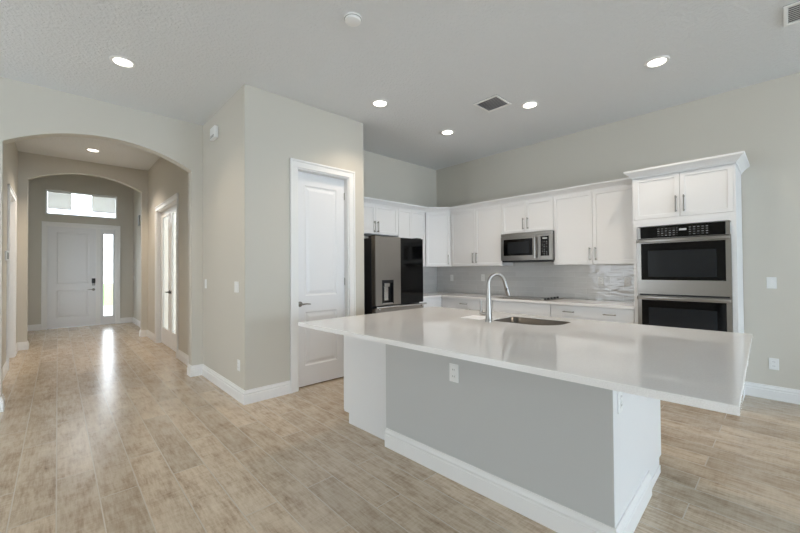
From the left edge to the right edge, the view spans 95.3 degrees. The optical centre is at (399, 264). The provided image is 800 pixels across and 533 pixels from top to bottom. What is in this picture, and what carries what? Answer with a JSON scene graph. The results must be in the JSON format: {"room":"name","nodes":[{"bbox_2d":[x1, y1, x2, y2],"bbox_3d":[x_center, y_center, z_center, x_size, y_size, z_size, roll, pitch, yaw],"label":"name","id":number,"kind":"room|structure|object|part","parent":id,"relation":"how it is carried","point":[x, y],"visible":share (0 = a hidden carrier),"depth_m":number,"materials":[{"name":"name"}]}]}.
{"room":"kitchen","nodes":[
{"label":"kitchen","id":0,"kind":"room"},
{"bbox_2d":[3,142,17,364],"bbox_3d":[-5.361,-0.277,4.884,0.120,3.440,3.749,0,-1,-43],"label":"wall","id":1,"kind":"structure","parent":0,"point":[10,149],"depth_m":4.95,"materials":[{"name":"beige paint"}]},
{"bbox_2d":[5,251,8,260],"bbox_3d":[-5.249,-0.123,4.869,0.024,0.130,0.180,0,-1,-43],"label":"thermostat","id":2,"kind":"object","parent":1,"relation":"attached to","point":[6,252],"visible":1,"depth_m":4.82,"materials":[{"name":"white plastic"}]},
{"bbox_2d":[6,184,16,370],"bbox_3d":[-5.810,0.174,5.379,0.147,2.557,1.174,0,-1,-43],"label":"door frame","id":3,"kind":"structure","parent":1,"relation":"attached to","point":[11,196],"depth_m":5.75,"materials":[{"name":"white wood"}]},
{"bbox_2d":[16,324,40,353],"bbox_3d":[-7.343,1.417,7.084,0.460,0.138,3.440,0,-1,-43],"label":"baseboard","id":4,"kind":"structure","parent":1,"relation":"attached to","point":[19,345],"depth_m":6.34,"materials":[{"name":"white"}]},
{"bbox_2d":[28,174,132,324],"bbox_3d":[-7.945,-0.635,9.015,2.450,4.300,0.140,0,-1,-43],"label":"wall","id":5,"kind":"structure","parent":0,"point":[37,187],"depth_m":8.93,"materials":[{"name":"beige paint"}]},
{"bbox_2d":[47,226,95,328],"bbox_3d":[-8.007,0.294,8.916,0.885,2.434,0.103,0,-1,-43],"label":"door","id":6,"kind":"structure","parent":5,"relation":"in","point":[71,261],"depth_m":8.91,"materials":[{"name":"white paint"}]},
{"bbox_2d":[41,221,120,329],"bbox_3d":[-7.869,0.247,9.050,1.469,2.537,0.167,0,-1,-43],"label":"door frame","id":7,"kind":"structure","parent":5,"relation":"attached to","point":[44,243],"depth_m":9.21,"materials":[{"name":"white wood"}]},
{"bbox_2d":[45,189,116,218],"bbox_3d":[-7.896,-1.492,9.085,1.340,0.585,0.090,0,-1,-43],"label":"window","id":8,"kind":"structure","parent":5,"relation":"in","point":[46,189],"depth_m":9.05,"materials":[{"name":"white"}]},
{"bbox_2d":[48,191,71,209],"bbox_3d":[-8.191,-1.548,8.778,0.420,0.413,0.034,0,-1,-43],"label":"window blind","id":9,"kind":"object","parent":8,"relation":"attached to","point":[64,204],"visible":1,"depth_m":8.77,"materials":[{"name":"white"}]},
{"bbox_3d":[-8.193,-1.740,8.781,0.420,0.028,0.034,0,-1,-43],"label":"head rail","id":10,"kind":"part","parent":9,"relation":"part of","materials":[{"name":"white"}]},
{"bbox_2d":[92,195,114,213],"bbox_3d":[-7.590,-1.545,9.343,0.470,0.413,0.034,0,-1,-43],"label":"window blind","id":11,"kind":"object","parent":8,"relation":"attached to","point":[102,202],"visible":1,"depth_m":9.33,"materials":[{"name":"white"}]},
{"bbox_3d":[-7.591,-1.737,9.346,0.470,0.028,0.034,0,-1,-43],"label":"head rail","id":12,"kind":"part","parent":11,"relation":"part of","materials":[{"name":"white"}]},
{"bbox_2d":[101,229,114,324],"bbox_3d":[-7.527,0.293,9.399,0.292,2.448,0.055,0,-1,-43],"label":"window","id":13,"kind":"structure","parent":5,"relation":"in","point":[110,319],"depth_m":9.34,"materials":[{"name":"white paint"}]},
{"bbox_2d":[17,151,147,341],"bbox_3d":[-6.243,-0.677,6.728,3.100,4.300,0.135,0,-1,-43],"label":"wall","id":14,"kind":"structure","parent":0,"point":[30,165],"depth_m":6.63,"materials":[{"name":"beige paint"}]},
{"bbox_2d":[15,137,159,170],"bbox_3d":[-3.576,-2.037,6.684,6.920,0.100,3.888,0,-1,-43],"label":"ceiling","id":15,"kind":"structure","parent":0,"point":[111,153],"depth_m":6.34,"materials":[{"name":"white paint"}]},
{"bbox_2d":[86,148,99,151],"bbox_3d":[-5.278,-1.974,6.270,0.196,0.012,0.196,0,-1,-43],"label":"recessed light","id":16,"kind":"object","parent":15,"relation":"in","point":[88,149],"visible":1,"depth_m":6.27,"materials":[{"name":"white plastic"}]},
{"bbox_2d":[0,77,202,396],"bbox_3d":[-4.570,-0.308,2.963,5.590,3.440,0.135,0,-1,-43],"label":"wall","id":17,"kind":"structure","parent":0,"point":[27,111],"depth_m":4.14,"materials":[{"name":"beige paint"}]},
{"bbox_2d":[0,361,7,411],"bbox_3d":[-5.859,1.353,3.051,3.603,0.138,2.112,0,-1,-43],"label":"baseboard","id":18,"kind":"structure","parent":17,"relation":"attached to","point":[5,366],"depth_m":3.62,"materials":[{"name":"white wood"}]},
{"bbox_2d":[133,189,140,320],"bbox_3d":[-6.131,-0.651,8.774,0.135,4.300,2.695,0,-1,-43],"label":"wall","id":19,"kind":"structure","parent":0,"point":[136,195],"depth_m":9.29,"materials":[{"name":"beige paint"}]},
{"bbox_2d":[138,215,140,225],"bbox_3d":[-6.282,-1.075,8.802,0.050,0.250,0.200,0,-1,-43],"label":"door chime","id":20,"kind":"object","parent":19,"relation":"attached to","point":[139,216],"visible":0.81,"depth_m":8.76,"materials":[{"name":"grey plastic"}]},
{"bbox_2d":[148,88,240,387],"bbox_3d":[-3.399,-0.281,5.709,0.125,3.440,5.232,0,-1,-43],"label":"wall","id":21,"kind":"structure","parent":0,"point":[221,156],"depth_m":4.37,"materials":[{"name":"beige paint"}]},
{"bbox_2d":[120,317,154,341],"bbox_3d":[-5.913,1.421,8.227,0.280,0.138,3.730,0,-1,-43],"label":"baseboard","id":22,"kind":"structure","parent":21,"relation":"attached to","point":[142,333],"depth_m":7.54,"materials":[{"name":"white wood"}]},
{"bbox_2d":[161,208,169,347],"bbox_3d":[-4.250,0.223,6.595,0.098,2.443,0.762,0,-1,-43],"label":"door","id":23,"kind":"structure","parent":21,"relation":"in","point":[165,215],"depth_m":6.68,"materials":[{"name":"white paint"}]},
{"bbox_3d":[-4.228,0.137,6.617,0.006,2.040,0.532,0,-1,-43],"label":"pane","id":24,"kind":"part","parent":23,"relation":"part of","materials":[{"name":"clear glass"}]},
{"bbox_2d":[155,193,178,357],"bbox_3d":[-3.989,0.173,6.314,0.152,2.557,1.734,0,-1,-43],"label":"door frame","id":25,"kind":"structure","parent":21,"relation":"attached to","point":[174,199],"depth_m":6.84,"materials":[{"name":"white wood"}]},
{"bbox_2d":[168,204,175,351],"bbox_3d":[-3.724,0.212,6.035,0.098,2.443,0.762,0,-1,-43],"label":"door","id":26,"kind":"structure","parent":21,"relation":"in","point":[172,292],"depth_m":6.23,"materials":[{"name":"white paint"}]},
{"bbox_3d":[-3.703,0.126,6.057,0.006,2.040,0.532,0,-1,-43],"label":"pane","id":27,"kind":"part","parent":26,"relation":"part of","materials":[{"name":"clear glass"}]},
{"bbox_2d":[210,125,217,140],"bbox_3d":[-2.220,-1.572,4.353,0.047,0.140,0.180,0,-1,-43],"label":"fire alarm","id":28,"kind":"object","parent":21,"relation":"attached to","point":[214,130],"visible":1,"depth_m":4.30,"materials":[{"name":"white plastic"}]},
{"bbox_2d":[177,349,290,404],"bbox_3d":[-2.453,1.349,4.609,2.784,0.138,0.514,-1,-1,36],"label":"baseboard","id":29,"kind":"structure","parent":21,"relation":"attached to","point":[245,397],"depth_m":3.93,"materials":[{"name":"white wood"}]},
{"bbox_2d":[234,282,238,292],"bbox_3d":[-1.725,0.233,3.842,0.010,0.116,0.118,0,-1,-43],"label":"light switch","id":30,"kind":"object","parent":21,"relation":"attached to","point":[236,284],"visible":1,"depth_m":3.82,"materials":[{"name":"white plastic"}]},
{"bbox_2d":[237,359,239,370],"bbox_3d":[-1.678,1.042,3.788,0.009,0.116,0.072,0,-1,-43],"label":"wall outlet","id":31,"kind":"object","parent":21,"relation":"attached to","point":[238,361],"visible":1,"depth_m":3.78,"materials":[{"name":"white plastic"}]},
{"bbox_2d":[241,84,363,389],"bbox_3d":[-1.055,-0.219,4.243,1.512,3.245,0.112,0,-1,-43],"label":"wall","id":32,"kind":"structure","parent":0,"point":[276,129],"depth_m":3.89,"materials":[{"name":"beige paint"}]},
{"bbox_2d":[298,171,344,386],"bbox_3d":[-0.933,0.159,4.356,0.672,2.466,0.093,0,-1,-43],"label":"door","id":33,"kind":"structure","parent":32,"relation":"in","point":[321,277],"depth_m":4.36,"materials":[{"name":"white paint"}]},
{"bbox_3d":[-1.093,0.448,4.176,0.147,0.062,0.058,0,-1,-43],"label":"handle","id":34,"kind":"part","parent":33,"relation":"part of","materials":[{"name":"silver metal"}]},
{"bbox_2d":[290,158,355,392],"bbox_3d":[-0.922,0.112,4.343,0.874,2.582,0.139,0,-1,-43],"label":"door frame","id":35,"kind":"structure","parent":32,"relation":"attached to","point":[296,165],"depth_m":4.13,"materials":[{"name":"white wood"}]},
{"bbox_2d":[0,0,799,169],"bbox_3d":[1.519,-1.975,-0.643,9.520,0.100,13.766,0,-1,-43],"label":"ceiling","id":36,"kind":"structure","parent":0,"point":[583,61],"depth_m":3.27,"materials":[{"name":"white paint"}]},
{"bbox_2d":[109,55,135,67],"bbox_3d":[-2.508,-1.838,3.302,0.196,0.012,0.196,0,-1,-43],"label":"recessed light","id":37,"kind":"object","parent":36,"relation":"in","point":[122,61],"visible":1,"depth_m":3.29,"materials":[{"name":"white plastic"}]},
{"bbox_2d":[344,12,361,26],"bbox_3d":[-0.355,-1.847,2.754,0.136,0.038,0.136,0,-1,-43],"label":"smoke detector","id":38,"kind":"object","parent":36,"relation":"attached to","point":[353,19],"visible":1,"depth_m":2.73,"materials":[{"name":"white plastic"}]},
{"bbox_2d":[371,99,388,106],"bbox_3d":[-0.228,-1.843,4.160,0.196,0.012,0.196,0,-1,-43],"label":"recessed light","id":39,"kind":"object","parent":36,"relation":"in","point":[377,102],"visible":1,"depth_m":4.15,"materials":[{"name":"white plastic"}]},
{"bbox_2d":[440,129,454,134],"bbox_3d":[0.658,-1.838,5.052,0.196,0.012,0.196,0,-1,-43],"label":"recessed light","id":40,"kind":"object","parent":36,"relation":"in","point":[446,131],"visible":1,"depth_m":5.04,"materials":[{"name":"white plastic"}]},
{"bbox_2d":[473,94,511,112],"bbox_3d":[1.063,-1.852,4.196,0.320,0.012,0.310,0,-1,-43],"label":"ceiling vent","id":41,"kind":"object","parent":36,"relation":"in","point":[495,102],"visible":1,"depth_m":4.19,"materials":[{"name":"grey metal"}]},
{"bbox_2d":[521,101,538,108],"bbox_3d":[1.506,-1.855,4.226,0.196,0.012,0.196,0,-1,-43],"label":"recessed light","id":42,"kind":"object","parent":36,"relation":"in","point":[529,104],"visible":1,"depth_m":4.21,"materials":[{"name":"white plastic"}]},
{"bbox_2d":[644,55,669,67],"bbox_3d":[2.371,-1.872,3.364,0.196,0.012,0.196,0,-1,-43],"label":"recessed light","id":43,"kind":"object","parent":36,"relation":"in","point":[657,61],"visible":1,"depth_m":3.35,"materials":[{"name":"white plastic"}]},
{"bbox_2d":[783,0,799,26],"bbox_3d":[3.071,-1.887,2.612,0.320,0.012,0.450,0,-1,-43],"label":"ceiling vent","id":44,"kind":"object","parent":36,"relation":"in","point":[791,12],"visible":1,"depth_m":2.74,"materials":[{"name":"grey metal"}]},
{"bbox_2d":[0,322,799,532],"bbox_3d":[-0.758,1.429,1.764,9.520,0.120,20.490,0,-1,-43],"label":"floor","id":45,"kind":"structure","parent":0,"point":[103,429],"depth_m":2.51,"materials":[{"name":"brown wood"}]},
{"bbox_2d":[344,335,385,439],"bbox_3d":[0.126,0.943,3.459,1.180,0.883,0.619,0,-1,-45],"label":"base cabinet","id":46,"kind":"object","parent":45,"relation":"on","point":[364,360],"visible":0.17,"depth_m":3.04,"materials":[{"name":"white paint"}]},
{"bbox_2d":[364,235,426,314],"bbox_3d":[-0.270,0.507,5.330,0.926,1.790,0.946,0,-1,-43],"label":"refrigerator","id":47,"kind":"object","parent":45,"relation":"on","point":[393,266],"visible":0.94,"depth_m":4.94,"materials":[{"name":"grey metal"}]},
{"bbox_3d":[-0.181,0.077,4.904,0.448,0.913,0.080,0,-1,-43],"label":"door","id":48,"kind":"part","parent":47,"relation":"part of","materials":[{"name":"silver metal"}]},
{"bbox_3d":[-0.008,0.940,5.050,0.908,0.732,0.080,0,-1,-43],"label":"freezer drawer","id":49,"kind":"part","parent":47,"relation":"part of","materials":[{"name":"silver metal"}]},
{"bbox_3d":[0.150,0.079,5.219,0.454,0.913,0.074,0,-1,-43],"label":"door","id":50,"kind":"part","parent":47,"relation":"part of","materials":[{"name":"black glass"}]},
{"bbox_2d":[419,297,441,306],"bbox_3d":[0.225,0.977,6.053,0.761,0.882,0.644,0,-1,-43],"label":"base cabinet","id":51,"kind":"object","parent":45,"relation":"on","point":[437,301],"visible":0.06,"depth_m":5.97,"materials":[{"name":"white paint"}]},
{"bbox_2d":[442,297,492,311],"bbox_3d":[1.238,0.968,5.928,0.644,0.882,0.991,0,-1,-43],"label":"base cabinet","id":52,"kind":"object","parent":45,"relation":"on","point":[447,302],"visible":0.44,"depth_m":5.75,"materials":[{"name":"white paint"}]},
{"bbox_3d":[0.942,0.992,5.836,0.020,0.632,0.417,0,-1,-43],"label":"door","id":53,"kind":"part","parent":52,"relation":"part of","materials":[{"name":"white paint"}]},
{"bbox_2d":[423,292,633,308],"bbox_3d":[1.387,0.500,5.253,1.357,0.030,3.420,0,-1,-43],"label":"countertop","id":54,"kind":"structure","parent":52,"relation":"on","point":[564,301],"depth_m":4.87,"materials":[{"name":"white stone"}]},
{"bbox_2d":[499,296,561,300],"bbox_3d":[1.864,0.464,5.252,0.490,0.034,0.740,0,-1,-43],"label":"cooktop","id":55,"kind":"object","parent":54,"relation":"in","point":[508,297],"visible":1,"depth_m":5.13,"materials":[{"name":"silver metal"}]},
{"bbox_3d":[1.833,0.474,5.285,0.470,0.004,0.630,0,-1,-43],"label":"glass","id":56,"kind":"part","parent":55,"relation":"part of","materials":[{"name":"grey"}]},
{"bbox_3d":[1.864,0.478,5.252,0.490,0.007,0.740,0,-1,-43],"label":"trim frame","id":57,"kind":"part","parent":55,"relation":"part of","materials":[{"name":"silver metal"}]},
{"bbox_2d":[493,300,550,316],"bbox_3d":[1.874,0.954,5.250,0.644,0.882,0.862,0,-1,-43],"label":"base cabinet","id":58,"kind":"object","parent":45,"relation":"on","point":[539,309],"visible":0.09,"depth_m":5.03,"materials":[{"name":"white paint"}]},
{"bbox_3d":[1.670,0.817,5.062,0.020,0.312,0.851,0,-1,-43],"label":"drawer","id":59,"kind":"part","parent":58,"relation":"part of","materials":[{"name":"white paint"}]},
{"bbox_2d":[385,344,660,532],"bbox_3d":[0.884,0.927,2.667,1.268,0.883,1.571,0,-1,-45],"label":"kitchen island base","id":60,"kind":"object","parent":45,"relation":"on","point":[558,454],"visible":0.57,"depth_m":2.03,"materials":[{"name":"grey paint"}]},
{"bbox_2d":[449,363,458,382],"bbox_3d":[0.344,0.690,2.331,0.010,0.116,0.072,0,-1,-45],"label":"wall outlet","id":61,"kind":"object","parent":60,"relation":"attached to","point":[453,368],"visible":1,"depth_m":2.33,"materials":[{"name":"white plastic"}]},
{"bbox_3d":[0.685,1.298,2.461,0.698,0.138,1.571,0,-1,-45],"label":"baseboard","id":62,"kind":"part","parent":60,"relation":"part of","materials":[{"name":"white"}]},
{"bbox_2d":[298,307,752,415],"bbox_3d":[0.708,0.471,2.660,1.710,0.030,2.655,0,-1,-45],"label":"island countertop","id":63,"kind":"structure","parent":60,"relation":"on","point":[704,369],"depth_m":1.96,"materials":[{"name":"white stone"}]},
{"bbox_2d":[460,315,485,319],"bbox_3d":[0.676,0.462,3.223,0.205,0.002,0.220,-1,-1,45],"label":"paper sheet","id":64,"kind":"object","parent":63,"relation":"on","point":[471,316],"visible":0.93,"depth_m":3.20,"materials":[{"name":"white paper"}]},
{"bbox_2d":[479,272,510,321],"bbox_3d":[0.788,0.260,2.987,0.270,0.398,0.094,0,-1,-6],"label":"faucet","id":65,"kind":"object","parent":63,"relation":"on","point":[488,313],"visible":1,"depth_m":2.96,"materials":[{"name":"silver metal"}]},
{"bbox_3d":[0.683,0.350,2.990,0.032,0.122,0.065,0,-1,-45],"label":"handle","id":66,"kind":"part","parent":65,"relation":"part of","materials":[{"name":"silver metal"}]},
{"bbox_3d":[0.789,0.117,2.989,0.178,0.112,0.027,0,-1,-19],"label":"spout","id":67,"kind":"part","parent":65,"relation":"part of","materials":[{"name":"silver metal"}]},
{"bbox_2d":[493,317,570,324],"bbox_3d":[1.069,0.574,2.970,0.377,0.227,0.522,0,-1,-45],"label":"undermount sink","id":68,"kind":"object","parent":63,"relation":"in","point":[520,320],"visible":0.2,"depth_m":3.15,"materials":[{"name":"grey metal"}]},
{"bbox_2d":[617,391,622,413],"bbox_3d":[1.067,0.655,1.763,0.009,0.116,0.072,-1,-1,45],"label":"wall outlet","id":69,"kind":"object","parent":60,"relation":"attached to","point":[619,394],"visible":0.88,"depth_m":1.75,"materials":[{"name":"white plastic"}]},
{"bbox_3d":[1.360,0.916,2.071,1.059,0.883,0.018,0,-1,-45],"label":"panel","id":70,"kind":"part","parent":60,"relation":"part of","materials":[{"name":"white paint"}]},
{"bbox_3d":[1.591,1.333,2.276,0.321,0.050,0.006,0,-1,-45],"label":"shoe moulding","id":71,"kind":"part","parent":60,"relation":"part of","materials":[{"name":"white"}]},
{"bbox_2d":[551,304,634,323],"bbox_3d":[2.494,0.941,4.590,0.644,0.882,0.945,0,-1,-43],"label":"base cabinet","id":72,"kind":"object","parent":45,"relation":"on","point":[619,315],"visible":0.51,"depth_m":4.35,"materials":[{"name":"white paint"}]},
{"bbox_3d":[2.131,0.967,4.570,0.020,0.632,0.466,0,-1,-43],"label":"door","id":73,"kind":"part","parent":72,"relation":"part of","materials":[{"name":"white paint"}]},
{"bbox_3d":[2.452,0.960,4.228,0.020,0.632,0.467,0,-1,-43],"label":"door","id":74,"kind":"part","parent":72,"relation":"part of","materials":[{"name":"white paint"}]},
{"bbox_2d":[623,151,749,402],"bbox_3d":[3.084,0.164,3.925,0.689,2.410,0.983,0,-1,-43],"label":"tall cabinet","id":75,"kind":"object","parent":45,"relation":"on","point":[708,189],"visible":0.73,"depth_m":3.69,"materials":[{"name":"white paint"}]},
{"bbox_3d":[2.742,-0.724,3.904,0.020,0.451,0.405,0,-1,-43],"label":"door","id":76,"kind":"part","parent":75,"relation":"part of","materials":[{"name":"white paint"}]},
{"bbox_2d":[636,221,732,331],"bbox_3d":[3.056,0.254,3.895,0.630,1.334,0.770,0,-1,-43],"label":"double wall oven","id":77,"kind":"object","parent":75,"relation":"in","point":[684,271],"visible":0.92,"depth_m":3.68,"materials":[{"name":"silver metal"}]},
{"bbox_3d":[2.841,-0.260,3.704,0.052,0.032,0.756,0,-1,-43],"label":"handle","id":78,"kind":"part","parent":77,"relation":"part of","materials":[{"name":"silver metal"}]},
{"bbox_3d":[2.869,-0.350,3.732,0.027,0.121,0.694,0,-1,-43],"label":"control glass","id":79,"kind":"part","parent":77,"relation":"part of","materials":[{"name":"black glass"}]},
{"bbox_3d":[2.865,-0.040,3.722,0.005,0.393,0.692,0,-1,-43],"label":"door glass","id":80,"kind":"part","parent":77,"relation":"part of","materials":[{"name":"black glass"}]},
{"bbox_3d":[2.846,0.343,3.696,0.052,0.032,0.756,0,-1,-43],"label":"handle","id":81,"kind":"part","parent":77,"relation":"part of","materials":[{"name":"silver metal"}]},
{"bbox_3d":[2.870,-0.348,3.733,0.028,0.123,0.766,0,-1,-43],"label":"control panel","id":82,"kind":"part","parent":77,"relation":"part of","materials":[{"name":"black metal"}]},
{"bbox_3d":[2.869,0.562,3.714,0.005,0.390,0.692,0,-1,-43],"label":"door glass","id":83,"kind":"part","parent":77,"relation":"part of","materials":[{"name":"black glass"}]},
{"bbox_3d":[2.872,0.013,3.728,0.027,0.586,0.766,0,-1,-43],"label":"oven door","id":84,"kind":"part","parent":77,"relation":"part of","materials":[{"name":"silver metal"}]},
{"bbox_3d":[2.877,0.614,3.720,0.027,0.583,0.766,0,-1,-43],"label":"oven door","id":85,"kind":"part","parent":77,"relation":"part of","materials":[{"name":"black glass"}]},
{"bbox_3d":[2.891,0.151,3.743,0.020,2.235,0.845,0,-1,-43],"label":"frame","id":86,"kind":"part","parent":75,"relation":"part of","materials":[{"name":"white paint"}]},
{"bbox_3d":[3.076,-0.997,3.940,0.689,0.087,0.983,0,-1,-43],"label":"crown","id":87,"kind":"part","parent":75,"relation":"part of","materials":[{"name":"white paint"}]},
{"bbox_3d":[3.022,-0.730,3.606,0.020,0.451,0.407,0,-1,-43],"label":"door","id":88,"kind":"part","parent":75,"relation":"part of","materials":[{"name":"white paint"}]},
{"bbox_2d":[363,150,436,292],"bbox_3d":[-0.202,-0.200,6.207,2.640,3.245,0.120,0,-1,-43],"label":"wall","id":89,"kind":"structure","parent":0,"point":[385,178],"depth_m":6.31,"materials":[{"name":"beige paint"}]},
{"bbox_2d":[364,203,397,236],"bbox_3d":[-0.468,-0.691,5.631,0.930,0.455,0.359,0,-1,-43],"label":"upper cabinet","id":90,"kind":"object","parent":89,"relation":"attached to","point":[378,220],"visible":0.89,"depth_m":5.60,"materials":[{"name":"white paint"}]},
{"bbox_3d":[-0.544,-0.691,5.374,0.465,0.436,0.020,0,-1,-43],"label":"door","id":91,"kind":"part","parent":90,"relation":"part of","materials":[{"name":"white paint"}]},
{"bbox_3d":[-0.205,-0.690,5.692,0.459,0.436,0.020,0,-1,-43],"label":"door","id":92,"kind":"part","parent":90,"relation":"part of","materials":[{"name":"white paint"}]},
{"bbox_2d":[394,209,424,266],"bbox_3d":[0.106,-0.443,6.165,0.630,0.945,0.359,0,-1,-43],"label":"upper cabinet","id":93,"kind":"object","parent":89,"relation":"attached to","point":[411,224],"visible":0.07,"depth_m":6.06,"materials":[{"name":"white paint"}]},
{"bbox_3d":[0.080,-0.443,5.955,0.302,0.926,0.020,0,-1,-43],"label":"door","id":94,"kind":"part","parent":93,"relation":"part of","materials":[{"name":"white paint"}]},
{"bbox_3d":[0.309,-0.442,6.170,0.320,0.926,0.020,0,-1,-43],"label":"door","id":95,"kind":"part","parent":93,"relation":"part of","materials":[{"name":"white paint"}]},
{"bbox_2d":[423,267,436,292],"bbox_3d":[0.214,0.272,6.499,1.350,0.473,0.008,0,-1,-43],"label":"tile backsplash","id":96,"kind":"structure","parent":89,"relation":"attached to","point":[429,273],"depth_m":6.81,"materials":[{"name":"grey tile"}]},
{"bbox_2d":[425,213,451,266],"bbox_3d":[0.669,-0.442,6.529,0.662,0.945,0.600,0,-1,-43],"label":"upper cabinet","id":97,"kind":"object","parent":89,"relation":"attached to","point":[437,225],"visible":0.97,"depth_m":6.30,"materials":[{"name":"white paint"}]},
{"bbox_2d":[436,72,799,389],"bbox_3d":[5.209,-0.290,2.276,0.130,3.245,13.020,0,-1,-43],"label":"wall","id":98,"kind":"structure","parent":0,"point":[761,120],"depth_m":3.85,"materials":[{"name":"beige paint"}]},
{"bbox_2d":[451,205,512,266],"bbox_3d":[1.329,-0.453,6.047,0.359,0.945,0.995,0,-1,-43],"label":"upper cabinet","id":99,"kind":"object","parent":98,"relation":"attached to","point":[476,234],"visible":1,"depth_m":5.92,"materials":[{"name":"white paint"}]},
{"bbox_3d":[1.058,-0.448,6.136,0.020,0.926,0.492,0,-1,-43],"label":"door","id":100,"kind":"part","parent":99,"relation":"part of","materials":[{"name":"white paint"}]},
{"bbox_3d":[1.399,-0.455,5.774,0.020,0.926,0.497,0,-1,-43],"label":"door","id":101,"kind":"part","parent":99,"relation":"part of","materials":[{"name":"white paint"}]},
{"bbox_2d":[502,197,553,233],"bbox_3d":[1.940,-0.704,5.397,0.359,0.470,0.790,0,-1,-43],"label":"upper cabinet","id":102,"kind":"object","parent":98,"relation":"attached to","point":[533,215],"visible":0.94,"depth_m":5.27,"materials":[{"name":"white paint"}]},
{"bbox_3d":[1.702,-0.699,5.452,0.020,0.451,0.382,0,-1,-43],"label":"door","id":103,"kind":"part","parent":102,"relation":"part of","materials":[{"name":"white paint"}]},
{"bbox_2d":[501,230,554,262],"bbox_3d":[1.914,-0.255,5.340,0.461,0.422,0.785,0,-1,-43],"label":"microwave","id":104,"kind":"object","parent":102,"relation":"attached to","point":[539,246],"visible":0.98,"depth_m":5.19,"materials":[{"name":"silver metal"}]},
{"bbox_3d":[1.719,-0.258,5.318,0.010,0.242,0.462,0,-1,-43],"label":"door glass","id":105,"kind":"part","parent":104,"relation":"part of","materials":[{"name":"black glass"}]},
{"bbox_3d":[1.744,-0.244,5.303,0.030,0.351,0.605,0,-1,-43],"label":"door","id":106,"kind":"part","parent":104,"relation":"part of","materials":[{"name":"silver metal"}]},
{"bbox_3d":[1.881,-0.247,5.087,0.066,0.302,0.028,0,-1,-43],"label":"handle","id":107,"kind":"part","parent":104,"relation":"part of","materials":[{"name":"silver metal"}]},
{"bbox_3d":[1.996,-0.264,5.022,0.011,0.272,0.120,0,-1,-43],"label":"control glass","id":108,"kind":"part","parent":104,"relation":"part of","materials":[{"name":"black glass"}]},
{"bbox_3d":[2.013,-0.249,5.017,0.030,0.351,0.178,0,-1,-43],"label":"control panel","id":109,"kind":"part","parent":104,"relation":"part of","materials":[{"name":"silver metal"}]},
{"bbox_3d":[1.972,-0.705,5.164,0.020,0.451,0.402,0,-1,-43],"label":"door","id":110,"kind":"part","parent":102,"relation":"part of","materials":[{"name":"white paint"}]},
{"bbox_2d":[437,262,633,301],"bbox_3d":[1.879,0.014,5.721,0.008,0.945,3.410,0,-1,-43],"label":"tile backsplash","id":111,"kind":"structure","parent":98,"relation":"attached to","point":[532,279],"depth_m":5.41,"materials":[{"name":"grey tile"}]},
{"bbox_2d":[598,277,603,285],"bbox_3d":[2.675,0.214,4.857,0.009,0.116,0.072,0,-1,-43],"label":"wall outlet","id":112,"kind":"object","parent":111,"relation":"attached to","point":[600,279],"visible":1,"depth_m":4.85,"materials":[{"name":"white plastic"}]},
{"bbox_2d":[624,277,630,285],"bbox_3d":[2.889,0.210,4.629,0.009,0.116,0.072,0,-1,-43],"label":"wall outlet","id":113,"kind":"object","parent":111,"relation":"attached to","point":[627,280],"visible":1,"depth_m":4.63,"materials":[{"name":"white plastic"}]},
{"bbox_2d":[553,185,633,264],"bbox_3d":[2.562,-0.479,4.733,0.359,0.945,1.020,0,-1,-43],"label":"upper cabinet","id":114,"kind":"object","parent":98,"relation":"attached to","point":[592,227],"visible":0.95,"depth_m":4.62,"materials":[{"name":"white paint"}]},
{"bbox_2d":[364,177,631,212],"bbox_3d":[0.992,-0.972,4.701,2.083,0.087,3.108,0,-1,-43],"label":"crown molding","id":115,"kind":"structure","parent":114,"relation":"attached to","point":[627,181],"depth_m":5.39,"materials":[{"name":"white paint"}]},
{"bbox_3d":[2.285,-0.474,4.830,0.020,0.926,0.497,0,-1,-43],"label":"door","id":116,"kind":"part","parent":114,"relation":"part of","materials":[{"name":"white paint"}]},
{"bbox_3d":[2.634,-0.481,4.458,0.020,0.926,0.517,0,-1,-43],"label":"door","id":117,"kind":"part","parent":114,"relation":"part of","materials":[{"name":"white paint"}]},
{"bbox_2d":[766,277,776,288],"bbox_3d":[3.772,0.181,3.702,0.010,0.116,0.072,0,-1,-43],"label":"light switch","id":118,"kind":"object","parent":98,"relation":"attached to","point":[771,281],"visible":1,"depth_m":3.70,"materials":[{"name":"white plastic"}]},
{"bbox_2d":[745,382,799,404],"bbox_3d":[6.587,1.233,0.693,0.018,0.138,8.630,0,-1,-43],"label":"baseboard","id":119,"kind":"structure","parent":98,"relation":"attached to","point":[789,395],"depth_m":3.69,"materials":[{"name":"white"}]},
{"bbox_2d":[769,358,778,369],"bbox_3d":[3.782,1.001,3.688,0.009,0.116,0.072,0,-1,-43],"label":"wall outlet","id":120,"kind":"object","parent":98,"relation":"attached to","point":[773,362],"visible":1,"depth_m":3.69,"materials":[{"name":"white plastic"}]},
{"label":"outside","id":121,"kind":"structure","parent":0,"visible":0},
{"bbox_2d":[104,306,112,315],"bbox_3d":[-10.234,1.736,12.354,10.000,0.080,7.930,0,-1,-43],"label":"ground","id":122,"kind":"structure","parent":121,"point":[108,310],"depth_m":13.78,"materials":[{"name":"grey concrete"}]}
]}

